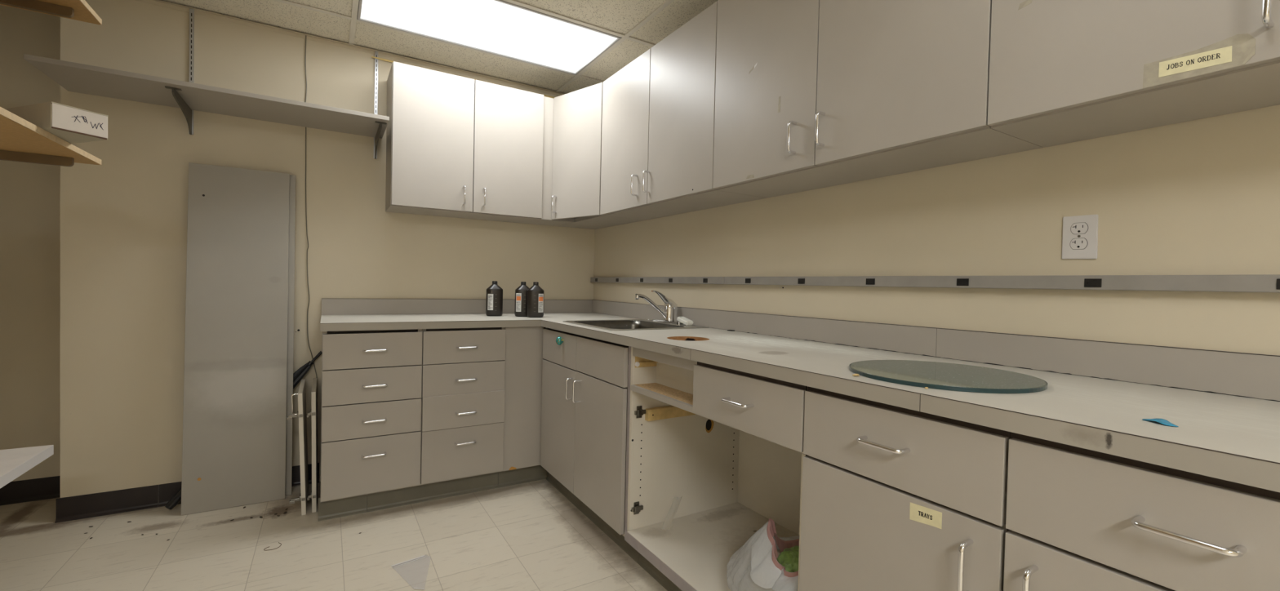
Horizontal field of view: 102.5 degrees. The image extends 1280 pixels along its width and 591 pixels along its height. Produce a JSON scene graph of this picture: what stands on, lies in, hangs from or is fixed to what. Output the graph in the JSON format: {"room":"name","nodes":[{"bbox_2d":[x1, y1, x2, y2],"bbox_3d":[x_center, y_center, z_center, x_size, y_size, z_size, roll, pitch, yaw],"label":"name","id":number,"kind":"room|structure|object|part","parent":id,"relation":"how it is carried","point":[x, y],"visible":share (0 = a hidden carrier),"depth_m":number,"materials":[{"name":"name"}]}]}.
{"room":"utility workroom","nodes":[
{"label":"utility workroom","id":0,"kind":"room"},
{"bbox_2d":[0,4,60,481],"bbox_3d":[-2.965,-0.253,2.507,0.438,2.497,0.100,1,1,-31],"label":"wall","id":1,"kind":"structure","parent":0,"point":[30,193],"depth_m":2.47,"materials":[{"name":"beige paint"}]},
{"bbox_2d":[0,475,60,506],"bbox_3d":[-2.920,0.945,2.508,0.337,0.104,0.014,1,1,-31],"label":"baseboard","id":2,"kind":"structure","parent":1,"relation":"attached to","point":[44,488],"depth_m":2.49,"materials":[{"name":"black plastic"}]},
{"bbox_2d":[60,0,595,497],"bbox_3d":[-1.470,-0.228,2.995,2.622,2.497,0.100,1,1,-31],"label":"wall","id":3,"kind":"structure","parent":0,"point":[124,218],"depth_m":2.48,"materials":[{"name":"beige paint"}]},
{"bbox_2d":[54,462,319,523],"bbox_3d":[-2.173,0.962,2.539,0.993,0.104,0.014,1,1,-31],"label":"baseboard","id":4,"kind":"structure","parent":3,"relation":"attached to","point":[102,504],"depth_m":2.39,"materials":[{"name":"black plastic"}]},
{"bbox_2d":[188,8,194,134],"bbox_3d":[-2.164,-1.079,2.477,0.016,0.598,0.010,1,1,-31],"label":"shelf standard","id":5,"kind":"object","parent":3,"relation":"attached to","point":[191,11],"visible":0.81,"depth_m":2.47,"materials":[{"name":"metal"}]},
{"bbox_2d":[164,86,191,134],"bbox_3d":[-2.078,-0.831,2.331,0.052,0.118,0.343,1,1,-31],"label":"shelf bracket","id":6,"kind":"object","parent":5,"relation":"attached to","point":[187,111],"visible":1,"depth_m":2.34,"materials":[{"name":"grey metal"}]},
{"bbox_3d":[-1.992,-0.884,2.191,0.052,0.004,0.018,1,1,-31],"label":"cross plate","id":7,"kind":"part","parent":6,"relation":"part of","materials":[{"name":"grey metal"}]},
{"bbox_2d":[23,53,389,138],"bbox_3d":[-1.887,-0.898,2.416,1.239,0.020,0.391,1,1,-31],"label":"wall shelf","id":8,"kind":"object","parent":3,"relation":"attached to","point":[73,77],"visible":1,"depth_m":2.32,"materials":[{"name":"grey laminate"}]},
{"bbox_2d":[304,35,317,377],"bbox_3d":[-1.761,-0.183,2.748,0.072,2.384,0.023,1,1,-9],"label":"wire","id":9,"kind":"object","parent":3,"relation":"attached to","point":[305,35],"visible":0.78,"depth_m":2.73,"materials":[{"name":"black plastic"}]},
{"bbox_2d":[136,0,564,96],"bbox_3d":[-1.413,-1.364,2.921,2.622,0.019,0.020,1,1,-31],"label":"trim","id":10,"kind":"structure","parent":3,"relation":"attached to","point":[159,2],"depth_m":2.78,"materials":[{"name":"beige paint"}]},
{"bbox_2d":[373,50,377,159],"bbox_3d":[-1.487,-1.072,2.891,0.016,0.598,0.010,1,1,-31],"label":"shelf standard","id":11,"kind":"object","parent":3,"relation":"attached to","point":[375,104],"visible":0.71,"depth_m":2.88,"materials":[{"name":"metal"}]},
{"bbox_2d":[374,120,386,159],"bbox_3d":[-1.401,-0.824,2.745,0.052,0.118,0.343,1,1,-31],"label":"shelf bracket","id":12,"kind":"object","parent":11,"relation":"attached to","point":[378,133],"visible":1,"depth_m":2.73,"materials":[{"name":"grey metal"}]},
{"bbox_3d":[-1.401,-0.824,2.745,0.007,0.118,0.341,1,1,-31],"label":"arm","id":13,"kind":"part","parent":12,"relation":"part of","materials":[{"name":"grey metal"}]},
{"bbox_2d":[321,298,591,315],"bbox_3d":[-1.026,0.068,3.203,1.633,0.089,0.016,1,1,-31],"label":"backsplash","id":14,"kind":"structure","parent":3,"relation":"attached to","point":[329,306],"depth_m":3.04,"materials":[{"name":"grey laminate"}]},
{"bbox_2d":[371,56,554,98],"bbox_3d":[-1.016,-1.328,3.163,1.132,0.010,0.001,1,1,-31],"label":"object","id":15,"kind":"object","parent":3,"relation":"attached to","point":[371,56],"visible":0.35,"depth_m":3.01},
{"bbox_2d":[385,61,543,223],"bbox_3d":[-1.006,-0.843,2.996,0.825,0.746,0.339,1,1,-31],"label":"upper cabinet","id":16,"kind":"object","parent":3,"relation":"attached to","point":[457,146],"visible":1,"depth_m":2.86,"materials":[{"name":"grey laminate"}]},
{"bbox_3d":[-1.116,-0.844,2.784,0.413,0.742,0.019,1,1,-31],"label":"door","id":17,"kind":"part","parent":16,"relation":"part of","materials":[{"name":"grey laminate"}]},
{"bbox_3d":[-0.974,-0.559,2.848,0.010,0.105,0.036,1,1,-31],"label":"handle","id":18,"kind":"part","parent":16,"relation":"part of","materials":[{"name":"silver metal"}]},
{"bbox_3d":[-0.881,-0.560,2.905,0.010,0.105,0.036,1,1,-31],"label":"handle","id":19,"kind":"part","parent":16,"relation":"part of","materials":[{"name":"silver metal"}]},
{"bbox_3d":[-0.763,-0.840,2.999,0.405,0.742,0.019,1,1,-31],"label":"door","id":20,"kind":"part","parent":16,"relation":"part of","materials":[{"name":"grey laminate"}]},
{"bbox_2d":[526,96,573,226],"bbox_3d":[-0.574,-0.837,3.289,0.217,0.742,0.290,1,1,-31],"label":"cabinet filler","id":21,"kind":"object","parent":3,"relation":"attached to","point":[548,137],"visible":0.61,"depth_m":3.13,"materials":[{"name":"grey laminate"}]},
{"bbox_3d":[-0.503,-0.834,3.173,0.217,0.741,0.018,1,1,-31],"label":"panel","id":22,"kind":"part","parent":21,"relation":"part of","materials":[{"name":"grey laminate"}]},
{"bbox_2d":[551,82,644,229],"bbox_3d":[-0.332,-0.832,3.210,0.460,0.746,0.676,1,1,-31],"label":"upper cabinet","id":23,"kind":"object","parent":3,"relation":"attached to","point":[577,114],"visible":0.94,"depth_m":3.01,"materials":[{"name":"grey laminate"}]},
{"bbox_3d":[-0.520,-0.553,3.106,0.010,0.105,0.036,2,1,39],"label":"handle","id":24,"kind":"part","parent":23,"relation":"part of","materials":[{"name":"silver metal"}]},
{"bbox_3d":[-0.372,-0.831,3.018,0.405,0.742,0.018,2,1,39],"label":"door","id":25,"kind":"part","parent":23,"relation":"part of","materials":[{"name":"grey laminate"}]},
{"bbox_2d":[0,479,666,590],"bbox_3d":[0.006,1.134,0.228,3.160,0.050,7.162,1,1,-31],"label":"floor","id":26,"kind":"structure","parent":0,"point":[527,536],"depth_m":2.10,"materials":[{"name":"tile"}]},
{"bbox_2d":[181,162,289,515],"bbox_3d":[-1.969,0.195,2.517,0.396,1.648,0.139,1,1,-31],"label":"panel","id":27,"kind":"object","parent":26,"relation":"on","point":[235,374],"visible":1,"depth_m":2.50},
{"bbox_2d":[164,351,321,509],"bbox_3d":[-1.965,0.651,2.584,0.626,0.709,0.039,0,1,-38],"label":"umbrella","id":28,"kind":"object","parent":26,"relation":"on","point":[298,375],"visible":0.23,"depth_m":2.69,"materials":[{"name":"black fabric"}]},
{"bbox_3d":[-2.184,0.959,2.422,0.084,0.091,0.036,0,1,-38],"label":"handle","id":29,"kind":"part","parent":28,"relation":"part of","materials":[{"name":"black plastic"}]},
{"bbox_2d":[285,174,295,495],"bbox_3d":[-1.963,0.195,2.559,0.392,1.647,0.115,1,1,-31],"label":"panel","id":30,"kind":"object","parent":26,"relation":"on","point":[292,177],"visible":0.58,"depth_m":2.65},
{"bbox_2d":[286,379,308,515],"bbox_3d":[-1.697,0.737,2.550,0.079,0.574,0.398,1,1,-31],"label":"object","id":31,"kind":"structure","parent":26,"relation":"on","point":[301,413],"depth_m":2.40,"materials":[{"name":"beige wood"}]},
{"bbox_3d":[-1.627,0.514,2.420,0.032,0.103,0.007,1,1,-31],"label":"handle","id":32,"kind":"part","parent":31,"relation":"part of","materials":[{"name":"silver metal"}]},
{"bbox_2d":[306,377,317,512],"bbox_3d":[-1.652,0.737,2.590,0.043,0.574,0.398,1,1,-31],"label":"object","id":33,"kind":"structure","parent":26,"relation":"on","point":[313,411],"depth_m":2.43,"materials":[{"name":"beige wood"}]},
{"bbox_2d":[320,328,422,502],"bbox_3d":[-1.388,0.539,2.632,0.414,0.772,0.638,1,1,-31],"label":"base cabinet","id":34,"kind":"object","parent":26,"relation":"on","point":[371,425],"visible":0.98,"depth_m":2.38,"materials":[{"name":"grey laminate"}]},
{"bbox_3d":[-1.251,0.792,2.404,0.411,0.262,0.019,1,1,-31],"label":"drawer","id":35,"kind":"part","parent":34,"relation":"part of","materials":[{"name":"grey laminate"}]},
{"bbox_3d":[-1.246,0.579,2.400,0.411,0.157,0.019,1,1,-31],"label":"drawer","id":36,"kind":"part","parent":34,"relation":"part of","materials":[{"name":"grey laminate"}]},
{"bbox_3d":[-1.242,0.417,2.397,0.411,0.158,0.019,1,1,-31],"label":"drawer","id":37,"kind":"part","parent":34,"relation":"part of","materials":[{"name":"grey laminate"}]},
{"bbox_3d":[-1.238,0.254,2.393,0.411,0.160,0.019,1,1,-31],"label":"drawer","id":38,"kind":"part","parent":34,"relation":"part of","materials":[{"name":"grey laminate"}]},
{"bbox_3d":[-1.234,0.741,2.381,0.106,0.009,0.036,1,1,-31],"label":"handle","id":39,"kind":"part","parent":34,"relation":"part of","materials":[{"name":"silver metal"}]},
{"bbox_3d":[-1.230,0.581,2.377,0.106,0.009,0.036,1,1,-31],"label":"handle","id":40,"kind":"part","parent":34,"relation":"part of","materials":[{"name":"silver metal"}]},
{"bbox_3d":[-1.226,0.418,2.374,0.106,0.009,0.036,1,1,-31],"label":"handle","id":41,"kind":"part","parent":34,"relation":"part of","materials":[{"name":"silver metal"}]},
{"bbox_3d":[-1.222,0.254,2.371,0.106,0.009,0.036,1,1,-31],"label":"handle","id":42,"kind":"part","parent":34,"relation":"part of","materials":[{"name":"silver metal"}]},
{"bbox_2d":[391,555,425,589],"bbox_3d":[-0.851,1.052,1.943,0.144,0.005,0.247,1,1,-31],"label":"bag","id":43,"kind":"object","parent":26,"relation":"on","point":[424,555],"visible":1,"depth_m":2.01,"materials":[{"name":"white"}]},
{"bbox_2d":[318,465,547,521],"bbox_3d":[-1.001,0.987,2.641,1.110,0.104,0.014,1,1,-31],"label":"toe kick","id":44,"kind":"structure","parent":26,"relation":"on","point":[340,508],"depth_m":2.59,"materials":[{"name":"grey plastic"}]},
{"bbox_2d":[419,327,505,485],"bbox_3d":[-1.034,0.542,2.844,0.408,0.772,0.646,1,1,-31],"label":"base cabinet","id":45,"kind":"object","parent":26,"relation":"on","point":[463,392],"visible":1,"depth_m":2.60,"materials":[{"name":"grey laminate"}]},
{"bbox_3d":[-0.899,0.797,2.619,0.404,0.258,0.019,1,1,-31],"label":"drawer","id":46,"kind":"part","parent":45,"relation":"part of","materials":[{"name":"grey laminate"}]},
{"bbox_3d":[-0.892,0.582,2.611,0.404,0.167,0.027,1,1,-31],"label":"drawer","id":47,"kind":"part","parent":45,"relation":"part of","materials":[{"name":"grey laminate"}]},
{"bbox_3d":[-0.890,0.421,2.612,0.404,0.158,0.019,1,1,-31],"label":"drawer","id":48,"kind":"part","parent":45,"relation":"part of","materials":[{"name":"grey laminate"}]},
{"bbox_3d":[-0.886,0.258,2.608,0.404,0.162,0.019,1,1,-31],"label":"drawer","id":49,"kind":"part","parent":45,"relation":"part of","materials":[{"name":"grey laminate"}]},
{"bbox_3d":[-0.881,0.746,2.596,0.106,0.009,0.036,1,1,-31],"label":"handle","id":50,"kind":"part","parent":45,"relation":"part of","materials":[{"name":"silver metal"}]},
{"bbox_3d":[-0.874,0.592,2.586,0.106,0.009,0.036,1,1,-31],"label":"handle","id":51,"kind":"part","parent":45,"relation":"part of","materials":[{"name":"silver metal"}]},
{"bbox_3d":[-0.874,0.425,2.589,0.106,0.009,0.036,1,1,-31],"label":"handle","id":52,"kind":"part","parent":45,"relation":"part of","materials":[{"name":"silver metal"}]},
{"bbox_3d":[-0.871,0.262,2.586,0.106,0.009,0.036,1,1,-31],"label":"handle","id":53,"kind":"part","parent":45,"relation":"part of","materials":[{"name":"silver metal"}]},
{"bbox_2d":[502,326,543,471],"bbox_3d":[-0.635,0.552,2.788,0.214,0.771,0.019,1,1,-31],"label":"cabinet filler","id":54,"kind":"object","parent":45,"relation":"attached to","point":[523,360],"visible":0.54,"depth_m":2.78,"materials":[{"name":"grey laminate"}]},
{"bbox_2d":[540,327,631,536],"bbox_3d":[-0.060,0.570,2.564,0.638,0.772,0.926,1,1,-31],"label":"base cabinet","id":55,"kind":"object","parent":26,"relation":"on","point":[585,412],"visible":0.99,"depth_m":2.30,"materials":[{"name":"grey laminate"}]},
{"bbox_3d":[-0.416,0.645,2.622,0.019,0.584,0.440,1,1,-31],"label":"door","id":56,"kind":"part","parent":55,"relation":"part of","materials":[{"name":"grey laminate"}]},
{"bbox_3d":[-0.399,0.225,2.548,0.036,0.041,0.035,1,1,-31],"label":"knob","id":57,"kind":"part","parent":55,"relation":"part of","materials":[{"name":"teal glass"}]},
{"bbox_3d":[-0.338,0.445,2.445,0.036,0.105,0.010,1,1,-31],"label":"handle","id":58,"kind":"part","parent":55,"relation":"part of","materials":[{"name":"silver metal"}]},
{"bbox_3d":[-0.296,0.446,2.377,0.036,0.105,0.010,1,1,-31],"label":"handle","id":59,"kind":"part","parent":55,"relation":"part of","materials":[{"name":"silver metal"}]},
{"bbox_3d":[-0.183,0.657,2.239,0.019,0.586,0.452,1,1,-31],"label":"door","id":60,"kind":"part","parent":55,"relation":"part of","materials":[{"name":"grey laminate"}]},
{"bbox_2d":[546,471,681,590],"bbox_3d":[0.190,1.032,1.742,0.014,0.104,2.761,1,1,-31],"label":"trim","id":61,"kind":"structure","parent":26,"relation":"on","point":[619,540],"depth_m":2.22,"materials":[{"name":"grey plastic"}]},
{"bbox_2d":[624,346,808,590],"bbox_3d":[0.410,0.596,1.795,0.638,0.772,0.873,1,1,-31],"label":"base cabinet","id":62,"kind":"object","parent":26,"relation":"on","point":[716,454],"visible":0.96,"depth_m":2.04,"materials":[{"name":"laminate"}]},
{"bbox_3d":[0.289,0.317,1.712,0.015,0.130,0.840,1,1,-31],"label":"drawer","id":63,"kind":"part","parent":62,"relation":"part of","materials":[{"name":"beige wood"}]},
{"bbox_3d":[0.190,0.373,1.653,0.016,0.020,0.840,1,1,-31],"label":"divider rail","id":64,"kind":"part","parent":62,"relation":"part of","materials":[{"name":"grey laminate"}]},
{"bbox_3d":[0.271,0.303,1.450,0.036,0.009,0.106,1,1,-31],"label":"handle","id":65,"kind":"part","parent":62,"relation":"part of","materials":[{"name":"silver metal"}]},
{"bbox_3d":[0.290,0.306,1.463,0.011,0.155,0.443,1,1,-31],"label":"drawer","id":66,"kind":"part","parent":62,"relation":"part of","materials":[{"name":"grey laminate"}]},
{"bbox_2d":[726,518,799,590],"bbox_3d":[0.435,0.794,1.545,0.358,0.307,0.383,1,1,-29],"label":"trash bag","id":67,"kind":"object","parent":62,"relation":"in","point":[755,566],"visible":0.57,"depth_m":1.45,"materials":[{"name":"white plastic"}]},
{"bbox_2d":[777,545,799,572],"bbox_3d":[0.455,0.760,1.432,0.157,0.090,0.151,1,1,-31],"label":"wrapper","id":68,"kind":"object","parent":67,"relation":"in","point":[788,558],"visible":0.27,"depth_m":1.42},
{"bbox_2d":[799,386,1010,590],"bbox_3d":[0.752,0.615,1.234,0.638,0.772,0.443,1,1,-31],"label":"base cabinet","id":69,"kind":"object","parent":26,"relation":"on","point":[865,462],"visible":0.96,"depth_m":1.06,"materials":[{"name":"grey laminate"}]},
{"bbox_3d":[0.503,0.312,1.071,0.036,0.009,0.106,1,1,-31],"label":"handle","id":70,"kind":"part","parent":69,"relation":"part of","materials":[{"name":"silver metal"}]},
{"bbox_3d":[0.517,0.697,1.092,0.019,0.584,0.437,1,1,-31],"label":"door","id":71,"kind":"part","parent":69,"relation":"part of","materials":[{"name":"grey laminate"}]},
{"bbox_3d":[0.526,0.319,1.085,0.019,0.156,0.437,1,1,-31],"label":"drawer","id":72,"kind":"part","parent":69,"relation":"part of","materials":[{"name":"grey laminate"}]},
{"bbox_2d":[909,502,942,528],"bbox_3d":[0.560,0.433,1.008,0.001,0.038,0.063,1,1,-31],"label":"sticker","id":73,"kind":"object","parent":69,"relation":"attached to","point":[919,513],"visible":1,"depth_m":1.01,"materials":[{"name":"beige paper"}]},
{"bbox_3d":[0.587,0.497,0.929,0.036,0.105,0.010,1,1,-31],"label":"handle","id":74,"kind":"part","parent":69,"relation":"part of","materials":[{"name":"silver metal"}]},
{"bbox_2d":[1003,431,1279,590],"bbox_3d":[0.983,0.628,0.855,0.638,0.772,0.444,1,1,-31],"label":"base cabinet","id":75,"kind":"object","parent":26,"relation":"on","point":[1077,518],"visible":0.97,"depth_m":0.76,"materials":[{"name":"grey laminate"}]},
{"bbox_2d":[320,312,1279,492],"bbox_3d":[-0.169,0.180,1.796,1.634,0.040,3.316,1,1,-31],"label":"countertop","id":76,"kind":"structure","parent":75,"relation":"on","point":[1224,437],"depth_m":1.00,"materials":[{"name":"laminate"}]},
{"bbox_2d":[485,280,502,315],"bbox_3d":[-0.854,0.018,3.011,0.095,0.205,0.066,1,1,-20],"label":"bottle","id":77,"kind":"object","parent":76,"relation":"on","point":[494,295],"visible":1,"depth_m":2.98,"materials":[{"name":"brown plastic"}]},
{"bbox_2d":[514,281,528,316],"bbox_3d":[-0.687,0.021,3.018,0.095,0.205,0.066,1,1,-19],"label":"bottle","id":78,"kind":"object","parent":76,"relation":"on","point":[521,292],"visible":0.89,"depth_m":2.99,"materials":[{"name":"brown plastic"}]},
{"bbox_2d":[526,281,543,317],"bbox_3d":[-0.606,0.024,2.977,0.095,0.205,0.066,1,1,-15],"label":"bottle","id":79,"kind":"object","parent":76,"relation":"on","point":[535,293],"visible":1,"depth_m":2.95,"materials":[{"name":"brown plastic"}]},
{"bbox_2d":[562,319,708,364],"bbox_3d":[-0.036,0.228,2.582,0.536,0.174,0.550,1,1,-31],"label":"sink","id":80,"kind":"object","parent":76,"relation":"in","point":[630,324],"visible":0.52,"depth_m":2.73,"materials":[{"name":"silver metal"}]},
{"bbox_2d":[676,316,693,325],"bbox_3d":[0.227,0.128,2.587,0.048,0.040,0.082,0,1,-38],"label":"soap bar","id":81,"kind":"object","parent":80,"relation":"on","point":[683,320],"visible":1,"depth_m":2.57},
{"bbox_2d":[635,290,684,324],"bbox_3d":[0.083,0.059,2.651,0.251,0.170,0.250,1,1,-31],"label":"faucet","id":82,"kind":"object","parent":76,"relation":"on","point":[669,304],"visible":0.98,"depth_m":2.67,"materials":[{"name":"silver metal"}]},
{"bbox_3d":[0.064,0.057,2.639,0.198,0.129,0.024,1,1,-31],"label":"spout","id":83,"kind":"part","parent":82,"relation":"part of","materials":[{"name":"silver metal"}]},
{"bbox_3d":[0.126,0.025,2.676,0.152,0.103,0.058,1,1,-31],"label":"lever","id":84,"kind":"part","parent":82,"relation":"part of","materials":[{"name":"silver metal"}]},
{"bbox_3d":[0.152,0.138,2.696,0.058,0.013,0.250,1,1,-31],"label":"deck plate","id":85,"kind":"part","parent":82,"relation":"part of","materials":[{"name":"silver metal"}]},
{"bbox_2d":[848,360,1048,393],"bbox_3d":[0.715,0.186,1.222,0.402,0.009,0.402,1,1,-31],"label":"disc","id":86,"kind":"object","parent":76,"relation":"on","point":[931,375],"visible":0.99,"depth_m":1.16,"materials":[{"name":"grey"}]},
{"bbox_2d":[1142,418,1178,426],"bbox_3d":[0.824,0.199,0.810,0.026,0.004,0.043,1,1,0],"label":"scrap","id":87,"kind":"object","parent":76,"relation":"on","point":[1162,421],"visible":1,"depth_m":0.81,"materials":[{"name":"paper"}]},
{"bbox_3d":[0.639,0.500,0.843,0.036,0.105,0.010,1,1,-31],"label":"handle","id":88,"kind":"part","parent":75,"relation":"part of","materials":[{"name":"silver metal"}]},
{"bbox_3d":[0.749,0.709,0.713,0.019,0.584,0.438,1,1,-31],"label":"door","id":89,"kind":"part","parent":75,"relation":"part of","materials":[{"name":"grey laminate"}]},
{"bbox_3d":[0.734,0.324,0.692,0.036,0.009,0.106,1,1,-31],"label":"handle","id":90,"kind":"part","parent":75,"relation":"part of","materials":[{"name":"silver metal"}]},
{"bbox_2d":[161,0,717,93],"bbox_3d":[0.063,-1.346,0.179,2.960,0.121,6.962,1,1,-31],"label":"ceiling","id":91,"kind":"structure","parent":0,"point":[641,24],"depth_m":2.60,"materials":[{"name":"tile"}]},
{"bbox_2d":[357,0,621,75],"bbox_3d":[-0.745,-1.396,2.599,1.178,0.094,0.569,1,1,-31],"label":"ceiling light","id":92,"kind":"object","parent":91,"relation":"attached to","point":[501,28],"visible":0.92,"depth_m":2.61,"materials":[{"name":"white"}]},
{"bbox_2d":[593,104,1279,443],"bbox_3d":[1.435,-0.119,0.845,0.100,2.497,6.800,1,1,-31],"label":"wall","id":93,"kind":"structure","parent":0,"point":[1198,197],"depth_m":1.40,"materials":[{"name":"beige paint"}]},
{"bbox_2d":[600,0,767,220],"bbox_3d":[0.154,-0.808,2.530,0.339,0.746,0.987,1,1,-31],"label":"upper cabinet","id":94,"kind":"object","parent":93,"relation":"attached to","point":[659,108],"visible":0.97,"depth_m":2.36,"materials":[{"name":"grey laminate"}]},
{"bbox_3d":[-0.080,-0.818,2.675,0.019,0.742,0.495,1,1,-31],"label":"door","id":95,"kind":"part","parent":94,"relation":"part of","materials":[{"name":"grey laminate"}]},
{"bbox_3d":[-0.030,-0.546,2.535,0.036,0.105,0.010,1,1,-31],"label":"handle","id":96,"kind":"part","parent":94,"relation":"part of","materials":[{"name":"silver metal"}]},
{"bbox_3d":[0.028,-0.543,2.441,0.036,0.105,0.010,1,1,-31],"label":"handle","id":97,"kind":"part","parent":94,"relation":"part of","materials":[{"name":"silver metal"}]},
{"bbox_3d":[0.178,-0.804,2.253,0.019,0.742,0.486,1,1,-31],"label":"door","id":98,"kind":"part","parent":94,"relation":"part of","materials":[{"name":"grey laminate"}]},
{"bbox_2d":[712,0,1043,197],"bbox_3d":[0.670,-0.779,1.683,0.339,0.746,0.994,1,1,-31],"label":"upper cabinet","id":99,"kind":"object","parent":93,"relation":"attached to","point":[810,95],"visible":0.99,"depth_m":1.54,"materials":[{"name":"grey laminate"}]},
{"bbox_3d":[0.436,-0.789,1.830,0.019,0.742,0.497,1,1,-31],"label":"door","id":100,"kind":"part","parent":99,"relation":"part of","materials":[{"name":"grey laminate"}]},
{"bbox_3d":[0.495,-0.517,1.675,0.036,0.105,0.010,1,1,-31],"label":"handle","id":101,"kind":"part","parent":99,"relation":"part of","materials":[{"name":"silver metal"}]},
{"bbox_3d":[0.554,-0.514,1.579,0.036,0.105,0.010,1,1,-31],"label":"handle","id":102,"kind":"part","parent":99,"relation":"part of","materials":[{"name":"silver metal"}]},
{"bbox_3d":[0.695,-0.775,1.405,0.019,0.742,0.491,1,1,-31],"label":"door","id":103,"kind":"part","parent":99,"relation":"part of","materials":[{"name":"grey laminate"}]},
{"bbox_2d":[590,274,1279,293],"bbox_3d":[0.597,-0.059,2.090,0.031,0.035,3.593,1,1,-31],"label":"power strip","id":104,"kind":"object","parent":93,"relation":"attached to","point":[1224,283],"visible":1,"depth_m":1.37,"materials":[{"name":"grey plastic"}]},
{"bbox_2d":[702,278,707,282],"bbox_3d":[0.321,-0.073,2.517,0.002,0.021,0.033,1,1,-31],"label":"outlet","id":105,"kind":"object","parent":104,"relation":"attached to","point":[704,280],"depth_m":2.52,"materials":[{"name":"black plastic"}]},
{"bbox_2d":[745,278,751,283],"bbox_3d":[0.476,-0.065,2.263,0.002,0.021,0.033,1,1,-31],"label":"outlet","id":106,"kind":"object","parent":104,"relation":"attached to","point":[747,280],"depth_m":2.26,"materials":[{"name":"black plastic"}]},
{"bbox_2d":[797,278,804,284],"bbox_3d":[0.631,-0.056,2.008,0.002,0.021,0.033,1,1,-31],"label":"outlet","id":107,"kind":"object","parent":104,"relation":"attached to","point":[800,281],"depth_m":2.01,"materials":[{"name":"black plastic"}]},
{"bbox_2d":[866,278,875,284],"bbox_3d":[0.787,-0.048,1.753,0.002,0.021,0.033,1,1,-31],"label":"outlet","id":108,"kind":"object","parent":104,"relation":"attached to","point":[868,281],"depth_m":1.75,"materials":[{"name":"black plastic"}]},
{"bbox_2d":[956,278,968,285],"bbox_3d":[0.942,-0.039,1.498,0.002,0.021,0.033,1,1,-31],"label":"outlet","id":109,"kind":"object","parent":104,"relation":"attached to","point":[960,282],"depth_m":1.50,"materials":[{"name":"black plastic"}]},
{"bbox_2d":[1084,278,1102,287],"bbox_3d":[1.097,-0.030,1.244,0.002,0.021,0.033,1,1,-31],"label":"outlet","id":110,"kind":"object","parent":104,"relation":"attached to","point":[1088,282],"depth_m":1.24,"materials":[{"name":"black plastic"}]},
{"bbox_2d":[1276,278,1279,289],"bbox_3d":[1.253,-0.022,0.989,0.002,0.021,0.033,1,1,-31],"label":"outlet","id":111,"kind":"object","parent":104,"relation":"attached to","point":[1277,279],"depth_m":1.00,"materials":[{"name":"black plastic"}]},
{"bbox_2d":[591,299,1279,401],"bbox_3d":[0.526,0.123,2.208,0.018,0.089,3.300,1,1,-31],"label":"backsplash","id":112,"kind":"structure","parent":93,"relation":"attached to","point":[1246,375],"depth_m":1.36,"materials":[{"name":"grey laminate"}]},
{"bbox_2d":[1062,213,1097,258],"bbox_3d":[1.103,-0.146,1.288,0.007,0.110,0.072,1,1,-31],"label":"wall outlet","id":113,"kind":"object","parent":93,"relation":"attached to","point":[1080,233],"visible":1,"depth_m":1.28,"materials":[{"name":"white plastic"}]},
{"bbox_2d":[1070,238,1087,248],"bbox_3d":[1.100,-0.130,1.287,0.002,0.027,0.034,1,1,-31],"label":"receptacle","id":114,"kind":"object","parent":113,"relation":"attached to","point":[1075,243],"depth_m":1.29,"materials":[{"name":"white plastic"}]},
{"bbox_2d":[1071,222,1088,234],"bbox_3d":[1.101,-0.168,1.286,0.002,0.027,0.034,1,1,-31],"label":"receptacle","id":115,"kind":"object","parent":113,"relation":"attached to","point":[1076,228],"depth_m":1.29,"materials":[{"name":"white plastic"}]},
{"bbox_2d":[987,0,1279,147],"bbox_3d":[1.189,-0.751,0.834,0.339,0.746,0.992,1,1,-31],"label":"upper cabinet","id":116,"kind":"object","parent":93,"relation":"attached to","point":[1061,72],"visible":1,"depth_m":1.03,"materials":[{"name":"grey laminate"}]},
{"bbox_2d":[1142,33,1255,88],"bbox_3d":[0.983,-0.415,0.908,0.001,0.054,0.137,1,1,-31],"label":"sticker","id":117,"kind":"object","parent":116,"relation":"attached to","point":[1237,50],"visible":1,"depth_m":0.90,"materials":[{"name":"beige paper"}]},
{"bbox_3d":[1.013,-0.488,0.826,0.036,0.105,0.010,1,1,-31],"label":"handle","id":118,"kind":"part","parent":116,"relation":"part of","materials":[{"name":"silver metal"}]},
{"bbox_3d":[-1.244,-0.151,-0.637,0.100,2.497,7.062,1,1,-31],"label":"wall","id":119,"kind":"structure","parent":0,"visible":0},
{"bbox_2d":[0,444,53,488],"bbox_3d":[-1.648,0.569,0.628,0.533,0.034,2.400,1,1,-31],"label":"shelf","id":120,"kind":"object","parent":119,"relation":"attached to","point":[14,463],"visible":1,"depth_m":1.66,"materials":[{"name":"laminate"}]},
{"bbox_2d":[0,106,101,166],"bbox_3d":[-1.575,-0.428,0.639,0.652,0.050,2.400,1,1,-31],"label":"shelf","id":121,"kind":"object","parent":119,"relation":"attached to","point":[22,140],"visible":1,"depth_m":1.59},
{"bbox_3d":[-2.163,-0.450,1.564,0.610,0.030,0.016,1,1,-31],"label":"support arm","id":122,"kind":"part","parent":121,"relation":"part of"},
{"bbox_2d":[4,101,108,143],"bbox_3d":[-1.800,-0.513,1.554,0.362,0.074,0.123,2,1,19],"label":"cardboard box","id":123,"kind":"object","parent":121,"relation":"on","point":[73,125],"visible":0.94,"depth_m":1.48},
{"bbox_2d":[0,0,102,24],"bbox_3d":[-1.563,-0.923,0.629,0.652,0.050,2.400,1,1,-31],"label":"shelf","id":124,"kind":"object","parent":119,"relation":"attached to","point":[77,10],"visible":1,"depth_m":1.69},
{"bbox_3d":[-2.152,-0.945,1.554,0.610,0.030,0.016,1,1,-31],"label":"support arm","id":125,"kind":"part","parent":124,"relation":"part of"}
]}

